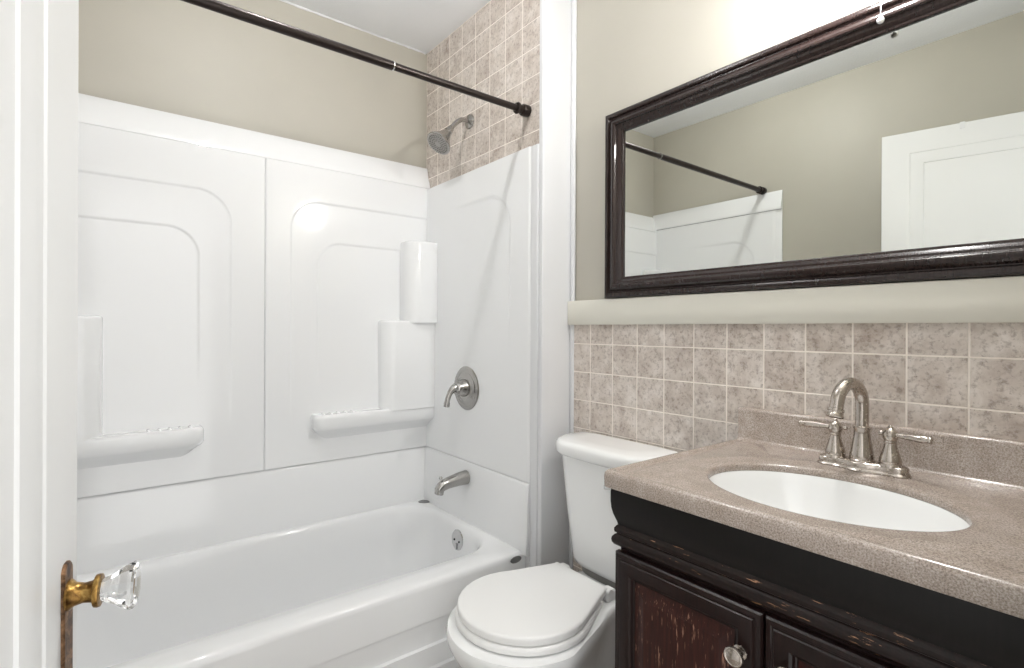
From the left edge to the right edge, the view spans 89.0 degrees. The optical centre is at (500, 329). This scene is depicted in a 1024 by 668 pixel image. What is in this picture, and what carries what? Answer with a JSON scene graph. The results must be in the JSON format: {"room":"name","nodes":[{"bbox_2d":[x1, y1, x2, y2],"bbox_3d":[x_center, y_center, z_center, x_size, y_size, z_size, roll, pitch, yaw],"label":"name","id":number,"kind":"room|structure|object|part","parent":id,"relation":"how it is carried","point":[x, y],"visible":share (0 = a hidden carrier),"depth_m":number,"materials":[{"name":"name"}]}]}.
{"room":"bathroom","nodes":[
{"label":"bathroom","id":0,"kind":"room"},
{"bbox_2d":[78,0,426,168],"bbox_3d":[-0.867,-0.057,2.087,1.700,2.455,0.100,0,0,-37],"label":"wall","id":1,"kind":"structure","parent":0,"point":[178,57],"depth_m":1.98,"materials":[{"name":"beige paint"}]},
{"bbox_2d":[77,93,531,497],"bbox_3d":[-0.689,-0.117,1.661,1.505,1.292,0.868,0,0,-37],"label":"tub surround","id":2,"kind":"object","parent":1,"relation":"attached to","point":[249,301],"visible":0.88,"depth_m":1.94,"materials":[{"name":"white plastic"}]},
{"bbox_2d":[77,315,102,441],"bbox_3d":[-1.360,0.147,1.568,0.260,0.384,0.082,0,0,-37],"label":"corner shelf","id":3,"kind":"object","parent":2,"relation":"attached to","point":[90,327],"depth_m":1.60,"materials":[{"name":"white plastic"}]},
{"bbox_3d":[-1.192,-0.061,1.746,0.746,1.176,0.026,0,0,-37],"label":"panel","id":4,"kind":"part","parent":2,"relation":"part of","materials":[{"name":"white plastic"}]},
{"bbox_3d":[-0.618,-0.059,2.185,0.696,1.176,0.026,0,0,-37],"label":"panel","id":5,"kind":"part","parent":2,"relation":"part of","materials":[{"name":"white plastic"}]},
{"bbox_2d":[378,320,434,410],"bbox_3d":[-0.412,0.151,2.290,0.236,0.383,0.088,0,0,-37],"label":"corner shelf","id":6,"kind":"object","parent":2,"relation":"attached to","point":[406,348],"depth_m":2.24,"materials":[{"name":"white plastic"}]},
{"bbox_2d":[400,241,437,322],"bbox_3d":[-0.363,-0.210,2.312,0.134,0.355,0.109,0,0,-37],"label":"corner shelf","id":7,"kind":"object","parent":2,"relation":"attached to","point":[418,259],"depth_m":2.27,"materials":[{"name":"white plastic"}]},
{"bbox_2d":[443,366,478,409],"bbox_3d":[-0.179,0.237,2.091,0.116,0.178,0.178,0,0,-37],"label":"shower valve","id":8,"kind":"object","parent":2,"relation":"attached to","point":[465,388],"visible":1,"depth_m":2.08,"materials":[{"name":"grey metal"}]},
{"bbox_3d":[-0.196,0.258,2.079,0.074,0.096,0.042,0,0,-37],"label":"lever","id":9,"kind":"part","parent":8,"relation":"part of","materials":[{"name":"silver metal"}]},
{"bbox_3d":[-0.102,-0.055,2.090,0.015,1.172,0.764,0,0,-37],"label":"panel","id":10,"kind":"part","parent":2,"relation":"part of","materials":[{"name":"white plastic"}]},
{"bbox_2d":[280,0,425,53],"bbox_3d":[-0.760,-1.282,2.098,1.038,0.012,0.010,0,0,-37],"label":"trim","id":11,"kind":"structure","parent":1,"relation":"attached to","point":[297,6],"depth_m":2.18,"materials":[{"name":"white paint"}]},
{"bbox_2d":[284,0,490,53],"bbox_3d":[-0.234,-1.330,1.183,1.800,0.100,2.294,0,0,-37],"label":"ceiling","id":12,"kind":"structure","parent":0,"point":[421,25],"depth_m":2.12,"materials":[{"name":"white paint"}]},
{"bbox_2d":[427,0,539,187],"bbox_3d":[-0.052,-0.053,2.147,0.132,2.455,0.796,0,0,-37],"label":"wall","id":13,"kind":"structure","parent":0,"point":[495,52],"depth_m":2.04,"materials":[{"name":"tile"}]},
{"bbox_2d":[427,114,473,154],"bbox_3d":[-0.198,-0.791,2.075,0.195,0.187,0.103,0,0,-37],"label":"shower","id":14,"kind":"object","parent":13,"relation":"attached to","point":[439,141],"visible":1,"depth_m":2.05,"materials":[{"name":"silver metal"}]},
{"bbox_3d":[-0.244,-0.729,2.040,0.074,0.060,0.094,0,0,-37],"label":"plate","id":15,"kind":"part","parent":14,"relation":"part of","materials":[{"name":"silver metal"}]},
{"bbox_3d":[-0.169,-0.828,2.103,0.103,0.074,0.020,0,0,-37],"label":"arm","id":16,"kind":"part","parent":14,"relation":"part of","materials":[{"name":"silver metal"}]},
{"bbox_2d":[525,556,528,567],"bbox_3d":[0.091,0.981,1.836,0.014,0.389,0.044,0,0,-37],"label":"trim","id":17,"kind":"structure","parent":13,"relation":"attached to","point":[526,557],"depth_m":1.82,"materials":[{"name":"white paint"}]},
{"bbox_2d":[529,144,538,566],"bbox_3d":[0.119,0.268,1.802,0.014,1.815,0.038,0,0,-37],"label":"trim","id":18,"kind":"structure","parent":13,"relation":"attached to","point":[535,148],"depth_m":1.79,"materials":[{"name":"white paint"}]},
{"bbox_2d":[537,0,571,565],"bbox_3d":[0.192,-0.052,1.819,0.143,2.455,0.020,0,0,-37],"label":"trim","id":19,"kind":"structure","parent":13,"relation":"attached to","point":[555,15],"depth_m":1.80,"materials":[{"name":"white paint"}]},
{"bbox_2d":[575,0,1012,300],"bbox_3d":[0.465,-0.050,1.662,0.100,2.455,2.194,0,0,-37],"label":"wall","id":20,"kind":"structure","parent":0,"point":[630,52],"depth_m":1.61,"materials":[{"name":"beige paint"}]},
{"bbox_2d":[569,0,576,569],"bbox_3d":[0.256,-0.051,1.844,0.012,2.455,0.020,0,0,-37],"label":"trim","id":21,"kind":"structure","parent":20,"relation":"attached to","point":[574,2],"depth_m":1.84,"materials":[{"name":"white paint"}]},
{"bbox_2d":[568,276,1023,324],"bbox_3d":[0.630,-0.058,1.346,0.022,0.084,1.262,0,0,-37],"label":"trim","id":22,"kind":"structure","parent":20,"relation":"attached to","point":[997,299],"depth_m":1.17,"materials":[{"name":"beige paint"}]},
{"bbox_2d":[573,322,1023,571],"bbox_3d":[0.638,0.581,1.345,0.008,1.196,1.244,0,0,-37],"label":"tile wall","id":23,"kind":"structure","parent":20,"relation":"attached to","point":[676,387],"depth_m":1.27,"materials":[{"name":"tile"}]},
{"bbox_2d":[604,0,1023,298],"bbox_3d":[0.670,-0.399,1.286,0.033,0.596,1.061,0,0,-37],"label":"wall mirror","id":24,"kind":"object","parent":20,"relation":"attached to","point":[851,149],"visible":1,"depth_m":1.18,"materials":[{"name":"brown wood"}]},
{"bbox_2d":[737,407,1023,490],"bbox_3d":[0.807,0.243,1.093,0.032,0.086,0.633,0,0,-37],"label":"backsplash","id":25,"kind":"structure","parent":20,"relation":"attached to","point":[999,462],"depth_m":1.04,"materials":[{"name":"beige stone"}]},
{"bbox_2d":[877,0,884,23],"bbox_3d":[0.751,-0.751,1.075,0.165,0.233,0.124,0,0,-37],"label":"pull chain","id":26,"kind":"object","parent":20,"relation":"attached to","point":[880,20],"visible":1,"depth_m":1.08,"materials":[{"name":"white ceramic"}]},
{"bbox_3d":[-0.246,1.225,1.187,1.800,0.100,2.294,0,0,-37],"label":"floor","id":27,"kind":"structure","parent":0,"visible":0},
{"bbox_2d":[0,0,141,667],"bbox_3d":[-0.338,0.164,0.297,0.104,1.999,0.700,0,0,-24],"label":"door","id":28,"kind":"structure","parent":27,"relation":"on","point":[41,593],"depth_m":0.51,"materials":[{"name":"white paint"}]},
{"bbox_3d":[-0.478,0.383,0.575,0.004,0.254,0.027,0,0,-24],"label":"knob plate","id":29,"kind":"part","parent":28,"relation":"part of","materials":[{"name":"gold metal"}]},
{"bbox_3d":[-0.463,0.293,0.582,0.030,0.036,0.036,0,0,-24],"label":"knob","id":30,"kind":"part","parent":28,"relation":"part of","materials":[{"name":"gold metal"}]},
{"bbox_3d":[-0.433,0.293,0.595,0.034,0.052,0.052,0,0,-24],"label":"glass knob","id":31,"kind":"part","parent":28,"relation":"part of","materials":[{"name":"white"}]},
{"bbox_2d":[77,446,529,667],"bbox_3d":[-0.702,0.849,1.676,1.466,0.635,0.754,0,0,-37],"label":"bathtub","id":32,"kind":"object","parent":27,"relation":"on","point":[356,561],"visible":0.9,"depth_m":1.82,"materials":[{"name":"white plastic"}]},
{"bbox_2d":[435,470,469,495],"bbox_3d":[-0.193,0.608,2.073,0.155,0.080,0.058,0,0,-37],"label":"tub spout","id":33,"kind":"object","parent":32,"relation":"attached to","point":[460,478],"visible":1,"depth_m":2.05,"materials":[{"name":"grey metal"}]},
{"bbox_3d":[-0.170,0.836,2.068,0.012,0.083,0.083,0,0,-37],"label":"overflow plate","id":34,"kind":"part","parent":32,"relation":"part of","materials":[{"name":"silver metal"}]},
{"bbox_2d":[446,431,677,667],"bbox_3d":[0.146,0.760,1.442,0.626,0.832,0.404,0,0,-37],"label":"toilet","id":35,"kind":"object","parent":27,"relation":"on","point":[554,615],"visible":0.77,"depth_m":1.42,"materials":[{"name":"white ceramic"}]},
{"bbox_3d":[0.073,0.750,1.396,0.394,0.020,0.361,0,0,-37],"label":"seat","id":36,"kind":"part","parent":35,"relation":"part of","materials":[{"name":"white plastic"}]},
{"bbox_3d":[0.138,0.969,1.439,0.610,0.414,0.388,0,0,-37],"label":"bowl","id":37,"kind":"part","parent":35,"relation":"part of","materials":[{"name":"white ceramic"}]},
{"bbox_3d":[0.084,0.726,1.405,0.410,0.022,0.349,0,0,-37],"label":"lid","id":38,"kind":"part","parent":35,"relation":"part of","materials":[{"name":"white plastic"}]},
{"bbox_3d":[0.332,0.566,1.584,0.160,0.349,0.380,0,0,-37],"label":"tank","id":39,"kind":"part","parent":35,"relation":"part of","materials":[{"name":"white ceramic"}]},
{"bbox_3d":[0.326,0.369,1.578,0.178,0.048,0.404,0,0,-37],"label":"tank lid","id":40,"kind":"part","parent":35,"relation":"part of","materials":[{"name":"white ceramic"}]},
{"bbox_2d":[611,489,1023,667],"bbox_3d":[0.593,0.745,0.939,0.552,0.868,0.601,0,0,-37],"label":"vanity cabinet","id":41,"kind":"object","parent":27,"relation":"on","point":[692,591],"visible":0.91,"depth_m":0.79,"materials":[{"name":"brown wood"}]},
{"bbox_3d":[0.310,0.725,0.905,0.008,0.498,0.197,0,0,-37],"label":"panel","id":42,"kind":"part","parent":41,"relation":"part of","materials":[{"name":"red wood"}]},
{"bbox_3d":[0.313,0.725,0.907,0.018,0.586,0.286,0,0,-37],"label":"door","id":43,"kind":"part","parent":41,"relation":"part of","materials":[{"name":"brown wood"}]},
{"bbox_3d":[0.364,0.503,0.806,0.026,0.031,0.031,0,0,-37],"label":"knob","id":44,"kind":"part","parent":41,"relation":"part of","materials":[{"name":"silver metal"}]},
{"bbox_3d":[0.487,0.726,0.675,0.008,0.498,0.197,0,0,-37],"label":"panel","id":45,"kind":"part","parent":41,"relation":"part of","materials":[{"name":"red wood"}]},
{"bbox_2d":[604,407,1023,618],"bbox_3d":[0.607,0.330,0.939,0.536,0.262,0.635,0,0,-37],"label":"countertop","id":46,"kind":"structure","parent":41,"relation":"on","point":[954,528],"depth_m":0.94,"materials":[{"name":"beige stone"}]},
{"bbox_2d":[709,470,969,531],"bbox_3d":[0.569,0.378,0.921,0.317,0.159,0.406,0,0,-37],"label":"basin","id":47,"kind":"object","parent":46,"relation":"in","point":[824,494],"depth_m":1.02,"materials":[{"name":"white ceramic"}]},
{"bbox_2d":[798,377,933,478],"bbox_3d":[0.724,0.189,1.048,0.192,0.189,0.145,0,0,16],"label":"faucet","id":48,"kind":"object","parent":46,"relation":"on","point":[861,458],"visible":1,"depth_m":1.03,"materials":[{"name":"silver metal"}]},
{"bbox_3d":[0.686,0.203,1.109,0.091,0.016,0.016,0,0,41],"label":"lever","id":49,"kind":"part","parent":48,"relation":"part of","materials":[{"name":"silver metal"}]},
{"bbox_3d":[0.702,0.225,1.092,0.039,0.083,0.039,0,0,-37],"label":"handle","id":50,"kind":"part","parent":48,"relation":"part of","materials":[{"name":"silver metal"}]},
{"bbox_3d":[0.731,0.230,1.054,0.045,0.074,0.045,0,0,-37],"label":"spout","id":51,"kind":"part","parent":48,"relation":"part of","materials":[{"name":"silver metal"}]},
{"bbox_3d":[0.731,0.273,1.054,0.060,0.021,0.160,0,0,-37],"label":"plate","id":52,"kind":"part","parent":48,"relation":"part of","materials":[{"name":"silver metal"}]},
{"bbox_3d":[0.760,0.226,1.016,0.039,0.083,0.039,0,0,-37],"label":"handle","id":53,"kind":"part","parent":48,"relation":"part of","materials":[{"name":"silver metal"}]},
{"bbox_3d":[0.773,0.203,0.996,0.016,0.016,0.091,0,0,-25],"label":"lever","id":54,"kind":"part","parent":48,"relation":"part of","materials":[{"name":"silver metal"}]},
{"bbox_3d":[0.489,0.726,0.677,0.018,0.586,0.286,0,0,-37],"label":"door","id":55,"kind":"part","parent":41,"relation":"part of","materials":[{"name":"brown wood"}]},
{"bbox_3d":[-0.915,-0.055,0.668,0.100,2.455,2.294,0,0,-37],"label":"wall","id":56,"kind":"structure","parent":0,"visible":0},
{"bbox_2d":[180,0,531,116],"bbox_3d":[-0.485,-0.776,1.399,1.468,0.041,0.041,0,0,-37],"label":"shower rod","id":57,"kind":"object","parent":56,"relation":"attached to","point":[524,110],"visible":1,"depth_m":1.43,"materials":[{"name":"black metal"}]}
]}

